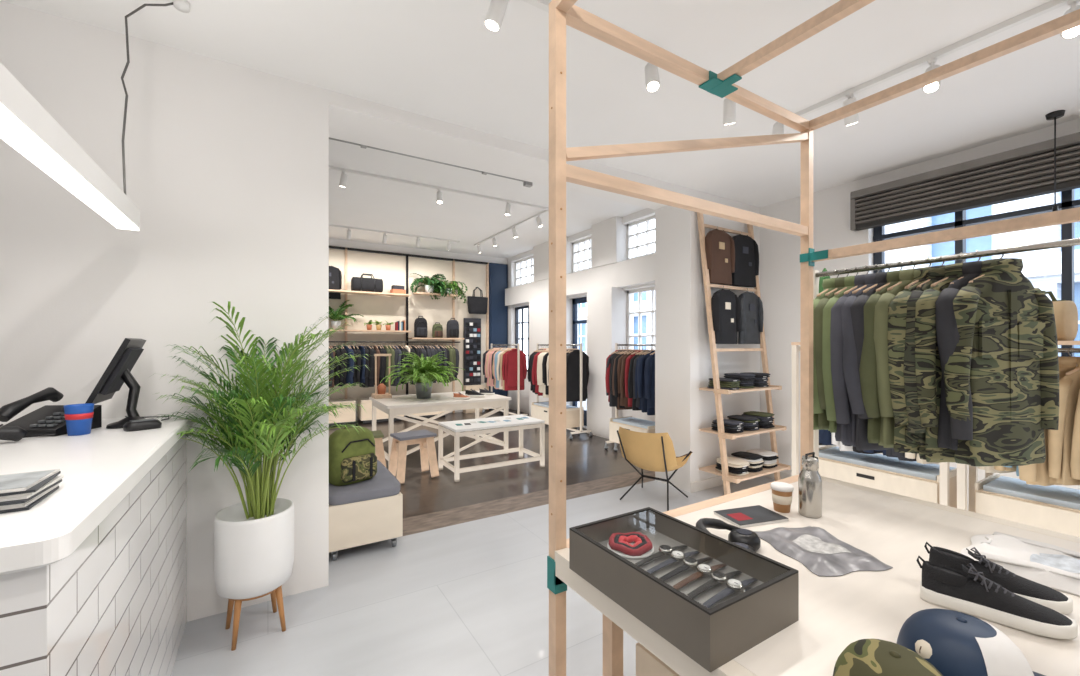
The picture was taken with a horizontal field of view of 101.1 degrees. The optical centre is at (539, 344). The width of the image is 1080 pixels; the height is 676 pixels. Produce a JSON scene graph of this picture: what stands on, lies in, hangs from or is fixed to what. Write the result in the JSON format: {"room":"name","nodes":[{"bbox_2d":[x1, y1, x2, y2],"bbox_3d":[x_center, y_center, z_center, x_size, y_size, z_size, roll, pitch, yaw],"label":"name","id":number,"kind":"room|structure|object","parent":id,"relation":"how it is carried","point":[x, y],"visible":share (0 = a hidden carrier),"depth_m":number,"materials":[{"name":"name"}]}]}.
{"room":"clothing store","nodes":[
{"label":"clothing store","id":0,"kind":"room"},
{"bbox_2d":[0,1,759,621],"bbox_3d":[-0.930,-0.325,3.288,7.850,3.650,0.480,0,0,-32],"label":"wall","id":1,"kind":"structure","parent":0,"point":[227,164],"depth_m":2.44,"materials":[{"name":"paint"}]},
{"bbox_2d":[690,476,731,492],"bbox_3d":[2.038,1.450,4.817,1.190,0.100,0.015,0,0,-32],"label":"baseboard","id":2,"kind":"structure","parent":1,"relation":"attached to","point":[716,481],"depth_m":4.62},
{"bbox_2d":[329,238,506,420],"bbox_3d":[-4.154,-0.325,8.597,8.300,3.650,0.200,0,0,-32],"label":"wall","id":3,"kind":"structure","parent":0,"point":[332,242],"depth_m":9.43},
{"bbox_2d":[171,408,774,675],"bbox_3d":[-1.040,1.550,3.468,7.850,0.100,11.800,0,0,-32],"label":"floor","id":4,"kind":"structure","parent":0,"point":[463,591],"depth_m":2.68,"materials":[{"name":"tile"}]},
{"bbox_2d":[0,413,194,675],"bbox_3d":[-2.094,0.935,1.226,1.610,1.130,1.818,0,0,-32],"label":"countertop","id":5,"kind":"structure","parent":4,"relation":"on","point":[93,575],"depth_m":1.28,"materials":[{"name":"white tile"}]},
{"bbox_2d":[0,426,27,440],"bbox_3d":[-2.025,0.336,1.621,0.056,0.061,0.206,0,0,30],"label":"handset","id":6,"kind":"object","parent":5,"relation":"on","point":[12,433],"visible":1,"depth_m":1.66,"materials":[{"name":"black plastic"}]},
{"bbox_2d":[0,469,63,513],"bbox_3d":[-1.288,0.344,1.016,0.238,0.049,0.202,0,0,-32],"label":"magazine stack","id":7,"kind":"object","parent":5,"relation":"on","point":[18,491],"visible":1,"depth_m":1.03,"materials":[{"name":"paper"}]},
{"bbox_2d":[0,387,101,437],"bbox_3d":[-2.083,0.278,1.869,0.244,0.182,0.287,0,0,-2],"label":"desk phone","id":8,"kind":"object","parent":5,"relation":"on","point":[48,420],"visible":0.71,"depth_m":1.86,"materials":[{"name":"black plastic"}]},
{"bbox_2d":[64,403,93,435],"bbox_3d":[-1.905,0.308,1.835,0.090,0.122,0.090,0,0,-32],"label":"paper cup","id":9,"kind":"object","parent":5,"relation":"on","point":[78,417],"visible":1,"depth_m":1.81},
{"bbox_2d":[86,338,145,428],"bbox_3d":[-1.920,0.169,2.072,0.219,0.400,0.300,0,0,-32],"label":"touchscreen monitor","id":10,"kind":"object","parent":5,"relation":"on","point":[118,372],"visible":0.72,"depth_m":2.01,"materials":[{"name":"black plastic"}]},
{"bbox_2d":[123,418,161,431],"bbox_3d":[-1.749,0.349,1.954,0.084,0.040,0.124,0,0,34],"label":"card reader","id":11,"kind":"object","parent":5,"relation":"on","point":[151,423],"visible":1,"depth_m":1.93,"materials":[{"name":"black plastic"}]},
{"bbox_2d":[152,301,374,650],"bbox_3d":[-1.387,0.644,2.233,1.072,1.716,0.820,0,0,-32],"label":"potted palm","id":12,"kind":"object","parent":4,"relation":"on","point":[254,537],"visible":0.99,"depth_m":2.23,"materials":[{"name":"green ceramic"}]},
{"bbox_2d":[329,399,355,426],"bbox_3d":[-3.903,1.275,8.282,0.800,0.450,0.438,0,0,-32],"label":"storage box","id":13,"kind":"object","parent":4,"relation":"on","point":[349,415],"visible":0.35,"depth_m":8.21,"materials":[{"name":"brown wood"}]},
{"bbox_2d":[329,460,402,560],"bbox_3d":[-1.479,1.262,3.557,0.521,0.474,0.966,0,0,-32],"label":"bench","id":14,"kind":"object","parent":4,"relation":"on","point":[368,511],"visible":0.71,"depth_m":3.16,"materials":[{"name":"brown wood"}]},
{"bbox_2d":[329,422,376,485],"bbox_3d":[-1.430,0.805,3.368,0.328,0.436,0.340,0,0,38],"label":"backpack","id":15,"kind":"object","parent":14,"relation":"on","point":[352,457],"visible":0.93,"depth_m":3.25,"materials":[{"name":"fabric"}]},
{"bbox_2d":[372,430,385,466],"bbox_3d":[-2.064,1.268,5.186,0.492,0.456,0.320,0,0,-26],"label":"wooden stool","id":16,"kind":"object","parent":4,"relation":"on","point":[378,435],"visible":0.31,"depth_m":5.15,"materials":[{"name":"beige wood"}]},
{"bbox_2d":[357,398,403,423],"bbox_3d":[-3.135,1.275,8.753,0.800,0.450,0.438,0,0,-32],"label":"storage box","id":17,"kind":"object","parent":4,"relation":"on","point":[365,418],"visible":0.48,"depth_m":8.46,"materials":[{"name":"brown wood"}]},
{"bbox_2d":[329,246,488,412],"bbox_3d":[-2.882,-0.200,9.047,4.140,3.400,0.359,0,0,-32],"label":"wall shelving","id":18,"kind":"object","parent":4,"relation":"on","point":[392,269],"visible":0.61,"depth_m":9.22,"materials":[{"name":"brown wood"}]},
{"bbox_2d":[329,266,341,298],"bbox_3d":[-4.011,-1.222,8.419,0.464,0.685,0.133,0,0,-36],"label":"bag","id":19,"kind":"object","parent":18,"relation":"on","point":[335,276],"visible":0.48,"depth_m":8.45,"materials":[{"name":"black fabric"}]},
{"bbox_2d":[329,300,362,328],"bbox_3d":[-3.800,-0.581,8.312,1.062,0.580,0.520,0,0,-32],"label":"potted plant","id":20,"kind":"object","parent":18,"relation":"on","point":[337,316],"visible":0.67,"depth_m":8.38,"materials":[{"name":"green plant"}]},
{"bbox_2d":[351,273,382,291],"bbox_3d":[-3.392,-1.210,8.712,0.560,0.359,0.280,0,0,-32],"label":"duffel bag","id":21,"kind":"object","parent":18,"relation":"on","point":[371,284],"visible":0.94,"depth_m":8.60,"materials":[{"name":"fabric"}]},
{"bbox_2d":[329,341,458,387],"bbox_3d":[-3.080,0.368,8.778,2.979,0.887,0.536,0,0,-32],"label":"hanging clothes","id":22,"kind":"object","parent":18,"relation":"hanging from","point":[362,374],"visible":0.68,"depth_m":8.54,"materials":[{"name":"brown fabric"}]},
{"bbox_2d":[390,285,405,293],"bbox_3d":[-2.883,-1.116,9.011,0.260,0.170,0.160,0,0,-37],"label":"boxes","id":23,"kind":"object","parent":18,"relation":"on","point":[399,289],"visible":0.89,"depth_m":8.95,"materials":[{"name":"cardboard"}]},
{"bbox_2d":[395,320,404,330],"bbox_3d":[-2.848,-0.396,9.045,0.175,0.210,0.140,0,0,-32],"label":"books","id":24,"kind":"object","parent":18,"relation":"on","point":[399,325],"visible":0.89,"depth_m":8.99,"materials":[{"name":"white paper"}]},
{"bbox_2d":[414,316,427,337],"bbox_3d":[-2.489,-0.380,9.267,0.270,0.458,0.219,0,0,-32],"label":"backpack","id":25,"kind":"object","parent":18,"relation":"on","point":[420,324],"visible":1,"depth_m":9.19,"materials":[{"name":"fabric"}]},
{"bbox_2d":[410,273,450,296],"bbox_3d":[-2.230,-1.257,9.238,0.856,0.505,0.581,0,0,-32],"label":"trailing plant","id":26,"kind":"object","parent":18,"relation":"on","point":[429,287],"visible":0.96,"depth_m":9.27,"materials":[{"name":"green plant"}]},
{"bbox_2d":[432,322,442,337],"bbox_3d":[-2.182,-0.316,9.455,0.220,0.330,0.204,0,0,-32],"label":"backpack","id":27,"kind":"object","parent":18,"relation":"on","point":[437,329],"visible":1,"depth_m":9.39,"materials":[{"name":"green fabric"}]},
{"bbox_2d":[430,280,466,302],"bbox_3d":[-1.873,-1.164,9.485,0.839,0.478,0.538,0,0,-32],"label":"trailing plant","id":28,"kind":"object","parent":18,"relation":"on","point":[452,285],"visible":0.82,"depth_m":9.50,"materials":[{"name":"green plant"}]},
{"bbox_2d":[446,318,458,337],"bbox_3d":[-1.892,-0.369,9.632,0.270,0.436,0.219,0,0,-32],"label":"backpack","id":29,"kind":"object","parent":18,"relation":"on","point":[452,331],"visible":1,"depth_m":9.55,"materials":[{"name":"grey fabric"}]},
{"bbox_2d":[467,287,487,313],"bbox_3d":[-1.411,-1.005,9.996,0.480,0.610,0.160,0,0,-32],"label":"tote bag","id":30,"kind":"object","parent":18,"relation":"hanging from","point":[476,305],"visible":1,"depth_m":9.92,"materials":[{"name":"fabric"}]},
{"bbox_2d":[388,429,438,483],"bbox_3d":[-1.429,1.248,5.012,0.492,0.495,0.320,0,0,-37],"label":"wooden stool","id":31,"kind":"object","parent":4,"relation":"on","point":[425,438],"visible":0.91,"depth_m":4.99,"materials":[{"name":"brown wood"}]},
{"bbox_2d":[406,411,447,419],"bbox_3d":[-2.368,1.275,9.223,0.800,0.450,0.438,0,0,-32],"label":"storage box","id":32,"kind":"object","parent":4,"relation":"on","point":[429,414],"visible":0.27,"depth_m":9.04,"materials":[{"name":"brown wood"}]},
{"bbox_2d":[369,391,510,466],"bbox_3d":[-1.382,1.110,6.131,1.650,0.780,1.100,0,0,-32],"label":"wooden table","id":33,"kind":"object","parent":4,"relation":"on","point":[408,405],"visible":0.58,"depth_m":5.81,"materials":[{"name":"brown wood"}]},
{"bbox_2d":[371,354,391,398],"bbox_3d":[-2.171,0.419,6.088,0.220,0.599,0.250,0,0,-32],"label":"stand","id":34,"kind":"object","parent":33,"relation":"on","point":[381,388],"visible":0.97,"depth_m":6.01,"materials":[{"name":"brown wood"}]},
{"bbox_2d":[380,351,464,398],"bbox_3d":[-1.539,0.402,6.069,1.022,0.635,1.052,0,0,21],"label":"potted fern","id":35,"kind":"object","parent":33,"relation":"on","point":[424,373],"visible":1,"depth_m":5.91,"materials":[{"name":"green plant"}]},
{"bbox_2d":[453,392,469,399],"bbox_3d":[-1.038,0.671,5.865,0.233,0.096,0.085,0,0,5],"label":"shoe","id":36,"kind":"object","parent":33,"relation":"on","point":[459,396],"visible":1,"depth_m":5.85,"materials":[{"name":"leather"}]},
{"bbox_2d":[467,390,484,396],"bbox_3d":[-0.879,0.666,6.125,0.257,0.106,0.093,0,0,10],"label":"sneaker","id":37,"kind":"object","parent":33,"relation":"on","point":[470,393],"visible":0.99,"depth_m":6.09,"materials":[{"name":"black fabric"}]},
{"bbox_2d":[479,388,494,394],"bbox_3d":[-0.769,0.671,6.411,0.233,0.096,0.085,0,0,8],"label":"shoe","id":38,"kind":"object","parent":33,"relation":"on","point":[486,392],"visible":0.98,"depth_m":6.39,"materials":[{"name":"grey fabric"}]},
{"bbox_2d":[463,318,483,412],"bbox_3d":[-1.486,0.450,9.927,0.440,2.100,0.180,0,0,-32],"label":"display","id":39,"kind":"object","parent":4,"relation":"on","point":[472,326],"visible":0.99,"depth_m":9.92,"materials":[{"name":"grey fabric"}]},
{"bbox_2d":[438,414,544,481],"bbox_3d":[-0.583,1.213,5.401,1.150,0.574,0.580,0,0,-32],"label":"display table","id":40,"kind":"object","parent":4,"relation":"on","point":[512,422],"visible":1,"depth_m":5.32,"materials":[{"name":"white wood"}]},
{"bbox_2d":[489,263,507,409],"bbox_3d":[-0.974,-0.200,10.383,0.470,3.400,0.073,0,0,-32],"label":"wall","id":41,"kind":"structure","parent":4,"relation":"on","point":[498,273],"depth_m":10.34,"materials":[{"name":"paint"}]},
{"bbox_2d":[482,343,527,415],"bbox_3d":[-0.752,0.735,9.361,0.460,1.530,1.280,0,0,-32],"label":"clothes rack","id":42,"kind":"object","parent":4,"relation":"on","point":[518,344],"visible":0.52,"depth_m":8.82,"materials":[{"name":"grey metal"}]},
{"bbox_2d":[483,344,526,390],"bbox_3d":[-0.766,0.452,9.380,0.554,0.935,1.209,0,0,-32],"label":"shirts","id":43,"kind":"object","parent":42,"relation":"hanging from","point":[500,365],"visible":0.98,"depth_m":8.98,"materials":[{"name":"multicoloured fabric"}]},
{"bbox_2d":[531,401,583,433],"bbox_3d":[0.281,1.270,7.737,0.436,0.460,1.000,0,0,-32],"label":"drawer unit","id":44,"kind":"object","parent":4,"relation":"on","point":[539,410],"visible":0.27,"depth_m":7.55,"materials":[{"name":"brown wood"}]},
{"bbox_2d":[528,343,592,439],"bbox_3d":[0.309,0.735,7.725,0.460,1.530,1.380,0,0,-32],"label":"clothes rack","id":45,"kind":"object","parent":4,"relation":"on","point":[538,344],"visible":0.53,"depth_m":7.14,"materials":[{"name":"grey metal"}]},
{"bbox_2d":[528,344,588,401],"bbox_3d":[0.313,0.455,7.737,0.555,0.940,1.280,0,0,-34],"label":"shirts","id":46,"kind":"object","parent":45,"relation":"hanging from","point":[538,366],"visible":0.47,"depth_m":7.32,"materials":[{"name":"black fabric"}]},
{"bbox_2d":[604,343,654,448],"bbox_3d":[1.371,0.735,6.088,0.460,1.530,0.980,0,0,-32],"label":"clothes rack","id":47,"kind":"object","parent":4,"relation":"on","point":[616,344],"visible":0.25,"depth_m":6.39,"materials":[{"name":"grey metal"}]},
{"bbox_2d":[605,344,654,414],"bbox_3d":[1.375,0.444,6.085,0.573,0.919,0.985,0,0,-32],"label":"shirts","id":48,"kind":"object","parent":47,"relation":"hanging from","point":[630,373],"visible":0.77,"depth_m":5.90,"materials":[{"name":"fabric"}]},
{"bbox_2d":[609,416,654,450],"bbox_3d":[1.356,1.270,6.079,0.436,0.460,0.750,0,0,-32],"label":"drawer unit","id":49,"kind":"object","parent":4,"relation":"on","point":[631,423],"visible":0.46,"depth_m":6.11,"materials":[{"name":"brown wood"}]},
{"bbox_2d":[617,427,692,510],"bbox_3d":[1.087,1.139,4.288,0.565,0.715,0.605,0,0,38],"label":"chair","id":50,"kind":"object","parent":4,"relation":"on","point":[655,452],"visible":0.99,"depth_m":4.14,"materials":[{"name":"beige fabric"}]},
{"bbox_2d":[636,642,679,675],"bbox_3d":[0.743,1.150,1.089,0.725,0.699,0.680,0,0,-32],"label":"crate","id":51,"kind":"object","parent":4,"relation":"on","point":[647,663],"visible":0.08,"depth_m":1.15,"materials":[{"name":"brown wood"}]},
{"bbox_2d":[697,212,790,494],"bbox_3d":[2.094,0.040,4.564,0.900,2.884,0.465,0,0,-32],"label":"ladder shelf","id":52,"kind":"object","parent":4,"relation":"on","point":[726,477],"visible":0.75,"depth_m":4.45,"materials":[{"name":"brown wood"}]},
{"bbox_2d":[705,226,762,343],"bbox_3d":[2.038,-0.619,4.635,0.814,1.217,0.187,0,0,-32],"label":"backpacks","id":53,"kind":"object","parent":52,"relation":"hanging from","point":[732,261],"visible":0.99,"depth_m":4.58,"materials":[{"name":"brown fabric"}]},
{"bbox_2d":[708,372,769,389],"bbox_3d":[2.066,0.369,4.608,0.748,0.138,0.295,0,0,-32],"label":"folded clothes","id":54,"kind":"object","parent":52,"relation":"on","point":[732,381],"visible":0.94,"depth_m":4.50,"materials":[{"name":"fabric"}]},
{"bbox_2d":[711,411,774,432],"bbox_3d":[2.096,0.789,4.571,0.736,0.138,0.297,0,0,-32],"label":"folded clothes","id":55,"kind":"object","parent":52,"relation":"on","point":[750,420],"visible":0.97,"depth_m":4.48,"materials":[{"name":"black fabric"}]},
{"bbox_2d":[715,449,778,475],"bbox_3d":[2.118,1.189,4.533,0.737,0.138,0.291,0,0,-32],"label":"folded clothes","id":56,"kind":"object","parent":52,"relation":"on","point":[740,463],"visible":0.97,"depth_m":4.43,"materials":[{"name":"beige fabric"}]},
{"bbox_2d":[547,0,1079,675],"bbox_3d":[1.239,0.240,0.701,1.423,2.520,2.339,0,0,-32],"label":"frame","id":57,"kind":"object","parent":4,"relation":"on","point":[562,13],"visible":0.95,"depth_m":1.45,"materials":[{"name":"brown wood"}]},
{"bbox_2d":[555,475,1079,675],"bbox_3d":[1.245,0.995,0.697,1.469,1.010,2.368,0,0,-32],"label":"display table","id":58,"kind":"object","parent":4,"relation":"on","point":[837,612],"depth_m":1.02,"materials":[{"name":"brown wood"}]},
{"bbox_2d":[569,507,798,671],"bbox_3d":[0.321,0.545,1.079,0.295,0.108,0.445,0,0,-32],"label":"display case","id":59,"kind":"object","parent":58,"relation":"on","point":[714,598],"visible":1,"depth_m":1.00,"materials":[{"name":"brown metal"}]},
{"bbox_2d":[696,518,760,551],"bbox_3d":[0.544,0.562,1.294,0.172,0.075,0.198,0,0,30],"label":"headphones","id":60,"kind":"object","parent":58,"relation":"on","point":[746,538],"visible":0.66,"depth_m":1.31,"materials":[{"name":"black plastic"}]},
{"bbox_2d":[714,505,788,527],"bbox_3d":[0.732,0.595,1.545,0.200,0.010,0.130,0,0,-17],"label":"picture book","id":61,"kind":"object","parent":58,"relation":"on","point":[749,516],"visible":0.98,"depth_m":1.53,"materials":[{"name":"paper"}]},
{"bbox_2d":[770,482,793,512],"bbox_3d":[0.878,0.553,1.611,0.075,0.094,0.075,0,0,-32],"label":"coffee cup","id":62,"kind":"object","parent":58,"relation":"on","point":[781,491],"visible":1,"depth_m":1.59,"materials":[{"name":"beige paper"}]},
{"bbox_2d":[798,452,821,518],"bbox_3d":[0.953,0.491,1.567,0.072,0.219,0.072,0,0,-32],"label":"water bottle","id":63,"kind":"object","parent":58,"relation":"on","point":[809,479],"visible":1,"depth_m":1.54,"materials":[{"name":"silver metal"}]},
{"bbox_2d":[753,526,892,576],"bbox_3d":[0.812,0.587,1.307,0.242,0.024,0.292,0,0,-11],"label":"t-shirt","id":64,"kind":"object","parent":58,"relation":"on","point":[818,550],"visible":0.98,"depth_m":1.26,"materials":[{"name":"fabric"}]},
{"bbox_2d":[916,556,1077,639],"bbox_3d":[0.996,0.548,0.981,0.249,0.102,0.090,0,0,35],"label":"sneaker","id":65,"kind":"object","parent":58,"relation":"on","point":[941,585],"visible":1,"depth_m":0.97,"materials":[{"name":"fabric"}]},
{"bbox_2d":[924,542,1072,613],"bbox_3d":[1.091,0.548,1.070,0.249,0.102,0.090,0,0,42],"label":"sneaker","id":66,"kind":"object","parent":58,"relation":"on","point":[1062,603],"visible":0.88,"depth_m":1.04,"materials":[{"name":"fabric"}]},
{"bbox_2d":[960,532,1079,596],"bbox_3d":[1.371,0.579,1.169,0.292,0.040,0.372,0,0,-37],"label":"shirt","id":67,"kind":"object","parent":58,"relation":"on","point":[1055,567],"visible":0.91,"depth_m":1.18,"materials":[{"name":"fabric"}]},
{"bbox_2d":[819,445,956,507],"bbox_3d":[2.462,1.160,3.221,0.436,0.680,0.800,0,0,-32],"label":"drawer unit","id":68,"kind":"object","parent":4,"relation":"on","point":[913,479],"visible":0.19,"depth_m":3.06,"materials":[{"name":"brown wood"}]},
{"bbox_2d":[791,341,1079,511],"bbox_3d":[3.083,0.739,2.194,0.550,1.522,3.360,0,0,-32],"label":"shelf rack","id":69,"kind":"object","parent":4,"relation":"on","point":[944,466],"visible":0.18,"depth_m":2.96,"materials":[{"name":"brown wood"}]},
{"bbox_2d":[819,268,829,292],"bbox_3d":[2.231,-0.312,3.478,0.136,0.580,0.136,0,0,-32],"label":"hanging clothes","id":70,"kind":"object","parent":69,"relation":"on","point":[821,279],"visible":0.16,"depth_m":3.48,"materials":[{"name":"fabric"}]},
{"bbox_2d":[819,429,939,463],"bbox_3d":[2.460,0.394,3.219,0.507,0.759,0.854,0,0,-32],"label":"hanging clothes","id":71,"kind":"object","parent":69,"relation":"hanging from","point":[826,437],"visible":0.06,"depth_m":3.16,"materials":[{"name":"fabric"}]},
{"bbox_2d":[967,348,1079,485],"bbox_3d":[2.991,0.392,2.334,0.520,0.754,1.136,0,0,-32],"label":"hanging clothes","id":72,"kind":"object","parent":69,"relation":"hanging from","point":[1061,466],"visible":0.23,"depth_m":2.35,"materials":[{"name":"beige fabric"}]},
{"bbox_2d":[1043,290,1077,340],"bbox_3d":[2.834,-0.163,2.534,0.200,0.283,0.270,0,0,-22],"label":"handbag","id":73,"kind":"object","parent":69,"relation":"on","point":[1065,312],"visible":0.26,"depth_m":2.40,"materials":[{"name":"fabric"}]},
{"bbox_2d":[813,238,1079,471],"bbox_3d":[1.913,0.555,1.548,0.400,1.890,1.880,0,0,-32],"label":"rail","id":74,"kind":"object","parent":4,"relation":"on","point":[1069,242],"visible":0.26,"depth_m":1.89,"materials":[{"name":"white metal"}]},
{"bbox_2d":[813,248,1058,465],"bbox_3d":[1.661,0.045,1.956,0.503,0.850,0.800,0,0,-32],"label":"jackets","id":75,"kind":"object","parent":74,"relation":"hanging from","point":[958,362],"visible":1,"depth_m":1.75,"materials":[{"name":"green fabric"}]},
{"bbox_2d":[975,473,1079,536],"bbox_3d":[3.029,1.160,2.296,0.436,0.680,1.050,0,0,-32],"label":"drawer unit","id":76,"kind":"object","parent":4,"relation":"on","point":[1055,508],"visible":0.31,"depth_m":2.48,"materials":[{"name":"brown wood"}]},
{"bbox_2d":[0,0,1079,258],"bbox_3d":[-1.040,-1.870,3.468,7.850,0.560,11.800,0,0,-32],"label":"ceiling","id":77,"kind":"structure","parent":0,"point":[440,60],"depth_m":2.65,"materials":[{"name":"paint"}]},
{"bbox_2d":[0,0,189,230],"bbox_3d":[-0.922,-1.057,0.657,0.266,1.073,3.285,0,0,-32],"label":"pendant lamp","id":78,"kind":"object","parent":77,"relation":"hanging from","point":[26,126],"visible":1,"depth_m":1.31,"materials":[{"name":"white"}]},
{"bbox_2d":[339,170,347,186],"bbox_3d":[-2.288,-1.931,5.170,0.110,0.188,0.076,0,0,32],"label":"track spotlight","id":79,"kind":"object","parent":77,"relation":"hanging from","point":[343,180],"visible":1,"depth_m":5.14,"materials":[{"name":"beige"}]},
{"bbox_2d":[329,224,459,242],"bbox_3d":[-2.845,-2.035,7.991,2.934,0.030,0.034,0,0,-32],"label":"ceiling track","id":80,"kind":"object","parent":77,"relation":"attached to","point":[331,225],"depth_m":8.06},
{"bbox_2d":[329,137,532,187],"bbox_3d":[-1.055,-1.520,3.540,2.300,0.080,0.080,0,0,-32],"label":"conduit","id":81,"kind":"object","parent":77,"relation":"attached to","point":[525,183],"visible":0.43,"depth_m":3.67,"materials":[{"name":"metal"}]},
{"bbox_2d":[329,166,548,245],"bbox_3d":[-2.123,-2.035,6.909,3.634,0.030,2.834,0,0,-32],"label":"ceiling track","id":82,"kind":"object","parent":77,"relation":"attached to","point":[546,209],"depth_m":5.93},
{"bbox_2d":[437,189,442,203],"bbox_3d":[-1.306,-1.931,5.764,0.081,0.187,0.108,0,0,-32],"label":"track spotlight","id":83,"kind":"object","parent":77,"relation":"hanging from","point":[439,194],"visible":1,"depth_m":5.74,"materials":[{"name":"beige"}]},
{"bbox_2d":[484,0,508,31],"bbox_3d":[-0.187,-1.471,1.930,0.111,0.188,0.076,0,0,-2],"label":"track spotlight","id":84,"kind":"object","parent":77,"relation":"hanging from","point":[494,17],"visible":1,"depth_m":1.90,"materials":[{"name":"beige"}]},
{"bbox_2d":[645,63,659,91],"bbox_3d":[0.610,-1.471,2.411,0.076,0.188,0.114,0,0,6],"label":"track spotlight","id":85,"kind":"object","parent":77,"relation":"hanging from","point":[652,80],"visible":0.8,"depth_m":2.38,"materials":[{"name":"beige"}]},
{"bbox_2d":[723,98,735,124],"bbox_3d":[1.179,-1.471,2.767,0.076,0.188,0.124,0,0,28],"label":"track spotlight","id":86,"kind":"object","parent":77,"relation":"hanging from","point":[729,106],"visible":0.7,"depth_m":2.75,"materials":[{"name":"beige"}]},
{"bbox_2d":[772,122,783,134],"bbox_3d":[1.628,-1.471,3.038,0.076,0.187,0.136,0,0,27],"label":"track spotlight","id":87,"kind":"object","parent":77,"relation":"hanging from","point":[778,128],"visible":0.34,"depth_m":3.01,"materials":[{"name":"beige"}]},
{"bbox_2d":[522,0,1067,116],"bbox_3d":[1.423,-1.575,0.837,2.934,0.030,3.574,0,0,-32],"label":"ceiling track","id":88,"kind":"object","parent":77,"relation":"attached to","point":[541,4],"depth_m":2.33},
{"bbox_2d":[843,93,858,125],"bbox_3d":[1.939,-1.471,2.775,0.127,0.188,0.076,0,0,-41],"label":"track spotlight","id":89,"kind":"object","parent":77,"relation":"hanging from","point":[852,119],"visible":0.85,"depth_m":2.76,"materials":[{"name":"beige"}]},
{"bbox_2d":[922,58,940,92],"bbox_3d":[2.145,-1.471,2.426,0.133,0.188,0.076,0,0,-39],"label":"track spotlight","id":90,"kind":"object","parent":77,"relation":"hanging from","point":[931,88],"visible":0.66,"depth_m":2.42,"materials":[{"name":"beige"}]},
{"bbox_2d":[1045,110,1064,211],"bbox_3d":[3.530,-1.224,3.043,0.090,0.728,0.090,0,0,-32],"label":"pendant","id":91,"kind":"object","parent":77,"relation":"hanging from","point":[1054,115],"visible":0.81,"depth_m":3.04,"materials":[{"name":"black metal"}]},
{"bbox_2d":[1060,0,1079,38],"bbox_3d":[2.406,-1.472,2.000,0.139,0.187,0.079,0,0,-32],"label":"track spotlight","id":92,"kind":"object","parent":77,"relation":"hanging from","point":[1074,32],"visible":0.56,"depth_m":2.00,"materials":[{"name":"beige"}]},
{"bbox_2d":[507,118,1079,510],"bbox_3d":[2.413,-0.325,5.584,0.250,3.650,12.200,0,0,-32],"label":"wall","id":93,"kind":"structure","parent":0,"point":[779,251],"depth_m":4.84,"materials":[{"name":"paint"}]},
{"bbox_2d":[515,306,528,371],"bbox_3d":[-0.245,-0.140,9.931,0.060,1.480,1.210,0,0,-32],"label":"window","id":94,"kind":"structure","parent":93,"relation":"in","point":[522,308],"depth_m":10.19,"materials":[{"name":"clear glass"}]},
{"bbox_2d":[515,256,532,285],"bbox_3d":[-0.245,-1.650,9.931,0.060,0.600,1.210,0,0,-32],"label":"window","id":95,"kind":"structure","parent":93,"relation":"in","point":[525,260],"depth_m":10.07,"materials":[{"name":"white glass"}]},
{"bbox_2d":[529,216,621,438],"bbox_3d":[0.546,-0.275,8.181,0.220,3.550,2.600,0,0,-32],"label":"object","id":96,"kind":"structure","parent":93,"relation":"attached to","point":[604,305],"depth_m":7.36,"materials":[{"name":"paint"}]},
{"bbox_2d":[572,297,586,425],"bbox_3d":[0.843,0.300,8.099,0.100,2.350,0.860,0,0,-32],"label":"door","id":97,"kind":"structure","parent":93,"relation":"in","point":[576,301],"depth_m":8.39,"materials":[{"name":"blue paint"}]},
{"bbox_2d":[505,254,654,305],"bbox_3d":[0.715,-1.120,8.020,0.100,0.400,5.870,0,0,-32],"label":"trim","id":98,"kind":"structure","parent":93,"relation":"attached to","point":[640,270],"depth_m":7.53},
{"bbox_2d":[572,237,590,272],"bbox_3d":[0.868,-1.650,8.114,0.060,0.600,0.870,0,0,-32],"label":"window","id":99,"kind":"structure","parent":93,"relation":"in","point":[583,241],"depth_m":8.27,"materials":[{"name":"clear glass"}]},
{"bbox_2d":[627,286,654,349],"bbox_3d":[1.715,-0.140,6.733,0.060,1.480,1.090,0,0,-32],"label":"window","id":100,"kind":"structure","parent":93,"relation":"in","point":[652,289],"depth_m":6.95,"materials":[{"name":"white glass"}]},
{"bbox_2d":[627,215,654,259],"bbox_3d":[1.715,-1.650,6.733,0.060,0.600,1.090,0,0,-32],"label":"window","id":101,"kind":"structure","parent":93,"relation":"in","point":[629,248],"depth_m":7.00,"materials":[{"name":"white metal"}]},
{"bbox_2d":[764,471,791,478],"bbox_3d":[3.964,1.450,2.799,0.015,0.100,5.430,0,0,-32],"label":"baseboard","id":102,"kind":"structure","parent":93,"relation":"attached to","point":[783,475],"depth_m":4.90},
{"bbox_2d":[873,226,884,272],"bbox_3d":[4.257,-0.390,2.585,0.060,1.980,3.960,0,0,-32],"label":"window","id":103,"kind":"structure","parent":93,"relation":"in","point":[878,257],"depth_m":4.22,"materials":[{"name":"black metal"}]},
{"bbox_2d":[873,189,1079,356],"bbox_3d":[4.257,-0.390,2.585,0.080,1.980,3.960,0,0,-32],"label":"window","id":104,"kind":"structure","parent":93,"relation":"in","point":[1067,197],"depth_m":3.33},
{"bbox_2d":[850,132,1079,230],"bbox_3d":[4.083,-1.275,2.484,0.138,0.350,4.170,0,0,-32],"label":"roller shutter","id":105,"kind":"object","parent":104,"relation":"attached to","point":[1024,172],"visible":1,"depth_m":3.51,"materials":[{"name":"metal"}]},
{"label":"outside","id":106,"kind":"structure","parent":0,"visible":0},
{"bbox_2d":[579,399,586,409],"bbox_3d":[4.752,1.650,9.949,8.300,0.100,28.000,0,0,-32],"label":"ground","id":107,"kind":"structure","parent":106,"point":[584,403],"depth_m":11.94,"materials":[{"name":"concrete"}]},
{"bbox_2d":[579,188,1079,356],"bbox_3d":[8.043,-1.100,11.966,0.620,5.200,28.000,0,0,-32],"label":"building","id":108,"kind":"structure","parent":107,"relation":"on","point":[1042,268],"depth_m":9.20,"materials":[{"name":"brick"}]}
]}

